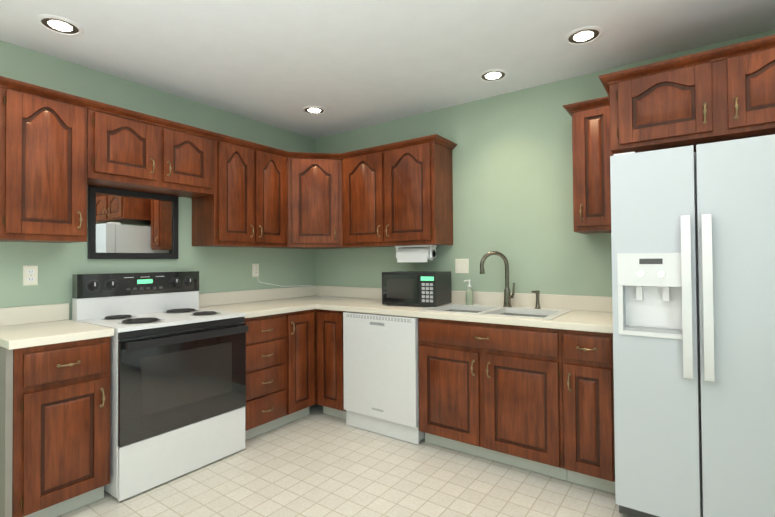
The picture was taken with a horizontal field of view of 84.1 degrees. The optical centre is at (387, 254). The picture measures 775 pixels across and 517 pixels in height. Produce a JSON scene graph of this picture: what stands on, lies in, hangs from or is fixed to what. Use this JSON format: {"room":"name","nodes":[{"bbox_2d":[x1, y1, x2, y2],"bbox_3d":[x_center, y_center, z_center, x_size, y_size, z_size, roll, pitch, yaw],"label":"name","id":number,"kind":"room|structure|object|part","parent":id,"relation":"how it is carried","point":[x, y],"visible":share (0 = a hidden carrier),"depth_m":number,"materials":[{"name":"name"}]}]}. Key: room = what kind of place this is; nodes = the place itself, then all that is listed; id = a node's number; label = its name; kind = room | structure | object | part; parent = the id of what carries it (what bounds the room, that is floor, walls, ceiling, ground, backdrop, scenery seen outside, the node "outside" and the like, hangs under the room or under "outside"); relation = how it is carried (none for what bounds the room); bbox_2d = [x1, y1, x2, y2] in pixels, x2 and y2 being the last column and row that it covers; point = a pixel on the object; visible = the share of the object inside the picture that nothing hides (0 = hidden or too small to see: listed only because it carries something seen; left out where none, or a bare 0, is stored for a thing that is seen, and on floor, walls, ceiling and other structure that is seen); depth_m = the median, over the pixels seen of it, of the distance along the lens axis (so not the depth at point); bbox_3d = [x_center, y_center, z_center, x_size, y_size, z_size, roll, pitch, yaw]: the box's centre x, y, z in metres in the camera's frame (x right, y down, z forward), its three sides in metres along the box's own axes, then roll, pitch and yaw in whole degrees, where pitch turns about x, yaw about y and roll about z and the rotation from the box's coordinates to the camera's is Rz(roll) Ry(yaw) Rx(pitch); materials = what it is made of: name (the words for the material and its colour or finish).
{"room":"kitchen","nodes":[
{"label":"kitchen","id":0,"kind":"room"},
{"bbox_2d":[0,40,315,337],"bbox_3d":[-2.204,0.060,2.400,0.120,2.505,5.140,-1,-1,36],"label":"wall","id":1,"kind":"structure","parent":0,"point":[224,269],"depth_m":3.02,"materials":[{"name":"green paint"}]},
{"bbox_2d":[23,265,37,285],"bbox_3d":[-2.063,0.122,2.484,0.006,0.116,0.070,-1,-1,36],"label":"electrical outlet","id":2,"kind":"object","parent":1,"relation":"attached to","point":[30,274],"visible":1,"depth_m":2.48,"materials":[{"name":"white plastic"}]},
{"bbox_2d":[0,87,86,242],"bbox_3d":[-1.939,-0.455,2.375,0.351,0.766,0.398,-1,-1,36],"label":"upper cabinet","id":3,"kind":"object","parent":1,"relation":"attached to","point":[43,170],"visible":1,"depth_m":2.28,"materials":[{"name":"brown wood"}]},
{"bbox_2d":[88,186,177,258],"bbox_3d":[-1.724,-0.199,2.949,0.026,0.462,0.577,-1,-1,36],"label":"wall mirror","id":4,"kind":"object","parent":1,"relation":"attached to","point":[124,224],"visible":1,"depth_m":2.92,"materials":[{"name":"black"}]},
{"bbox_2d":[87,109,213,197],"bbox_3d":[-1.592,-0.634,2.865,0.351,0.398,0.796,-1,-1,36],"label":"upper cabinet","id":5,"kind":"object","parent":1,"relation":"attached to","point":[128,154],"visible":1,"depth_m":2.73,"materials":[{"name":"brown wood"}]},
{"bbox_2d":[192,140,287,247],"bbox_3d":[-1.158,-0.445,3.468,0.351,0.766,0.690,-1,-1,36],"label":"upper cabinet","id":6,"kind":"object","parent":1,"relation":"attached to","point":[244,205],"visible":1,"depth_m":3.30,"materials":[{"name":"brown wood"}]},
{"bbox_2d":[252,264,258,276],"bbox_3d":[-1.153,0.140,3.757,0.006,0.116,0.070,-1,-1,36],"label":"electrical outlet","id":7,"kind":"object","parent":1,"relation":"attached to","point":[255,270],"visible":1,"depth_m":3.75,"materials":[{"name":"white plastic"}]},
{"bbox_2d":[57,404,632,516],"bbox_3d":[-0.335,1.308,1.052,4.690,0.060,5.140,-1,-1,36],"label":"floor","id":8,"kind":"structure","parent":0,"point":[316,462],"depth_m":2.40,"materials":[{"name":"tile"}]},
{"bbox_2d":[0,336,110,516],"bbox_3d":[-1.812,0.870,2.250,0.660,0.873,0.431,-1,-1,36],"label":"base cabinet","id":9,"kind":"object","parent":8,"relation":"on","point":[54,430],"visible":1,"depth_m":2.06,"materials":[{"name":"brown wood"}]},
{"bbox_2d":[0,303,113,349],"bbox_3d":[-1.820,0.362,2.269,0.642,0.140,0.428,-1,-1,36],"label":"countertop","id":10,"kind":"structure","parent":9,"relation":"on","point":[29,326],"depth_m":2.28,"materials":[{"name":"laminate"}]},
{"bbox_2d":[72,271,247,501],"bbox_3d":[-1.415,0.715,2.733,0.687,1.191,0.790,-1,-1,36],"label":"range","id":11,"kind":"object","parent":8,"relation":"on","point":[177,380],"visible":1,"depth_m":2.57,"materials":[{"name":"white metal"}]},
{"bbox_2d":[244,309,315,439],"bbox_3d":[-1.012,0.880,3.368,0.660,0.873,0.700,-1,-1,36],"label":"base cabinet","id":12,"kind":"object","parent":8,"relation":"on","point":[280,369],"visible":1,"depth_m":3.17,"materials":[{"name":"brown wood"}]},
{"bbox_2d":[199,288,314,317],"bbox_3d":[-1.035,0.373,3.365,0.645,0.139,0.660,-1,-1,36],"label":"countertop","id":13,"kind":"structure","parent":12,"relation":"on","point":[261,302],"depth_m":3.48,"materials":[{"name":"laminate"}]},
{"bbox_2d":[316,309,345,419],"bbox_3d":[-0.282,0.879,3.640,0.315,0.873,0.626,-1,-1,36],"label":"base cabinet","id":14,"kind":"object","parent":8,"relation":"on","point":[329,368],"visible":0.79,"depth_m":3.39,"materials":[{"name":"brown wood"}]},
{"bbox_2d":[343,312,424,444],"bbox_3d":[0.104,0.873,3.341,0.648,0.864,0.612,-1,-1,36],"label":"dishwasher","id":15,"kind":"object","parent":8,"relation":"on","point":[381,370],"visible":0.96,"depth_m":3.07,"materials":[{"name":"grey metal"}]},
{"bbox_2d":[418,317,566,480],"bbox_3d":[0.753,0.860,2.880,0.933,0.873,0.660,-1,-1,36],"label":"base cabinet","id":16,"kind":"object","parent":8,"relation":"on","point":[491,391],"visible":0.88,"depth_m":2.60,"materials":[{"name":"brown wood"}]},
{"bbox_2d":[283,286,612,332],"bbox_3d":[0.215,0.362,3.276,2.782,0.139,0.650,-1,-1,36],"label":"countertop","id":17,"kind":"structure","parent":16,"relation":"on","point":[591,313],"depth_m":2.98,"materials":[{"name":"laminate"}]},
{"bbox_2d":[256,276,342,298],"bbox_3d":[-0.731,0.294,3.875,0.548,0.224,0.690,-1,-1,36],"label":"cord","id":18,"kind":"object","parent":17,"relation":"on","point":[301,285],"visible":0.98,"depth_m":4.01,"materials":[{"name":"white plastic"}]},
{"bbox_2d":[382,271,450,306],"bbox_3d":[0.230,0.264,3.355,0.445,0.256,0.335,-1,-1,29],"label":"microwave","id":19,"kind":"object","parent":17,"relation":"on","point":[422,288],"visible":0.96,"depth_m":3.21,"materials":[{"name":"black plastic"}]},
{"bbox_2d":[417,303,572,319],"bbox_3d":[0.724,0.463,2.926,0.900,0.174,0.537,-1,-1,36],"label":"sink","id":20,"kind":"object","parent":17,"relation":"in","point":[523,312],"visible":0.23,"depth_m":2.97,"materials":[{"name":"white porcelain"}]},
{"bbox_2d":[464,280,472,304],"bbox_3d":[0.618,0.289,3.249,0.061,0.197,0.062,-1,-1,36],"label":"soap bottle","id":21,"kind":"object","parent":20,"relation":"on","point":[469,295],"visible":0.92,"depth_m":3.23,"materials":[{"name":"green plastic"}]},
{"bbox_2d":[531,290,540,308],"bbox_3d":[1.028,0.312,2.963,0.058,0.128,0.056,-1,-1,36],"label":"sprayer","id":22,"kind":"object","parent":20,"relation":"on","point":[537,293],"visible":1,"depth_m":2.95,"materials":[{"name":"silver metal"}]},
{"bbox_2d":[480,251,514,306],"bbox_3d":[0.791,0.178,3.071,0.212,0.404,0.179,-1,-1,36],"label":"faucet","id":23,"kind":"object","parent":17,"relation":"on","point":[508,296],"visible":1,"depth_m":3.07,"materials":[{"name":"silver metal"}]},
{"bbox_2d":[562,329,614,493],"bbox_3d":[1.244,0.851,2.529,0.270,0.873,0.660,-1,-1,36],"label":"base cabinet","id":24,"kind":"object","parent":8,"relation":"on","point":[588,410],"visible":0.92,"depth_m":2.29,"materials":[{"name":"brown wood"}]},
{"bbox_2d":[610,134,774,516],"bbox_3d":[1.649,0.393,2.084,0.894,1.769,0.828,-1,-1,36],"label":"refrigerator","id":25,"kind":"object","parent":8,"relation":"on","point":[693,265],"visible":1,"depth_m":1.85,"materials":[{"name":"grey metal"}]},
{"bbox_2d":[0,0,774,138],"bbox_3d":[-0.354,-1.257,1.091,4.690,0.060,5.140,-1,-1,36],"label":"ceiling","id":26,"kind":"structure","parent":0,"point":[348,65],"depth_m":2.47,"materials":[{"name":"white paint"}]},
{"bbox_2d":[36,15,83,35],"bbox_3d":[-1.713,-1.196,2.249,0.200,0.007,0.200,-1,-1,36],"label":"recessed light","id":27,"kind":"object","parent":26,"relation":"in","point":[60,25],"visible":1,"depth_m":2.24,"materials":[{"name":"white"}]},
{"bbox_2d":[302,106,325,114],"bbox_3d":[-0.604,-1.184,3.535,0.200,0.007,0.200,-1,-1,36],"label":"recessed light","id":28,"kind":"object","parent":26,"relation":"in","point":[314,110],"visible":0.96,"depth_m":3.53,"materials":[{"name":"white"}]},
{"bbox_2d":[478,69,507,81],"bbox_3d":[0.713,-1.204,2.897,0.200,0.007,0.200,-1,-1,36],"label":"recessed light","id":29,"kind":"object","parent":26,"relation":"in","point":[492,75],"visible":1,"depth_m":2.89,"materials":[{"name":"white"}]},
{"bbox_2d":[564,26,603,44],"bbox_3d":[1.092,-1.215,2.392,0.200,0.007,0.200,-1,-1,36],"label":"recessed light","id":30,"kind":"object","parent":26,"relation":"in","point":[584,35],"visible":1,"depth_m":2.38,"materials":[{"name":"white"}]},
{"bbox_2d":[315,29,774,296],"bbox_3d":[1.164,0.044,3.079,4.570,2.505,0.120,-1,-1,36],"label":"wall","id":31,"kind":"structure","parent":0,"point":[512,159],"depth_m":3.19,"materials":[{"name":"green paint"}]},
{"bbox_2d":[280,158,354,248],"bbox_3d":[-0.661,-0.441,3.925,0.628,0.766,0.628,-1,-1,36],"label":"upper cabinet","id":32,"kind":"object","parent":31,"relation":"attached to","point":[314,207],"visible":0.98,"depth_m":3.70,"materials":[{"name":"brown wood"}]},
{"bbox_2d":[0,76,456,159],"bbox_3d":[-0.833,-0.861,2.862,1.595,0.041,2.563,-1,-1,36],"label":"crown molding","id":33,"kind":"structure","parent":32,"relation":"attached to","point":[27,88],"depth_m":2.96,"materials":[{"name":"brown wood"}]},
{"bbox_2d":[342,142,452,247],"bbox_3d":[0.051,-0.452,3.586,0.920,0.766,0.352,-1,-1,36],"label":"upper cabinet","id":34,"kind":"object","parent":31,"relation":"attached to","point":[398,197],"visible":1,"depth_m":3.41,"materials":[{"name":"brown wood"}]},
{"bbox_2d":[395,245,436,261],"bbox_3d":[0.226,-0.003,3.484,0.345,0.135,0.106,-1,-1,36],"label":"paper towel holder","id":35,"kind":"object","parent":34,"relation":"attached to","point":[423,253],"visible":1,"depth_m":3.43,"materials":[{"name":"white paper"}]},
{"bbox_2d":[455,259,468,273],"bbox_3d":[0.588,0.094,3.407,0.116,0.116,0.013,-1,-1,36],"label":"light switch","id":36,"kind":"object","parent":31,"relation":"attached to","point":[461,265],"visible":1,"depth_m":3.40,"materials":[{"name":"white plastic"}]},
{"bbox_2d":[563,96,613,233],"bbox_3d":[1.301,-0.530,2.693,0.299,0.779,0.352,-1,-1,36],"label":"upper cabinet","id":37,"kind":"object","parent":31,"relation":"attached to","point":[592,152],"depth_m":2.58,"materials":[{"name":"brown wood"}]},
{"bbox_3d":[1.283,-0.898,2.715,0.256,0.041,0.342,-1,-1,36],"label":"narrow crown molding","id":38,"kind":"part","parent":37,"relation":"part of","materials":[{"name":"brown wood"}]},
{"bbox_2d":[598,35,774,153],"bbox_3d":[1.694,-0.738,2.208,0.995,0.386,0.686,-1,-1,36],"label":"upper cabinet","id":39,"kind":"object","parent":31,"relation":"attached to","point":[732,98],"depth_m":2.02,"materials":[{"name":"brown wood"}]},
{"bbox_3d":[1.696,-0.910,2.214,0.995,0.041,0.677,-1,-1,36],"label":"crown molding over the fridge","id":40,"kind":"part","parent":39,"relation":"part of","materials":[{"name":"brown wood"}]}
]}

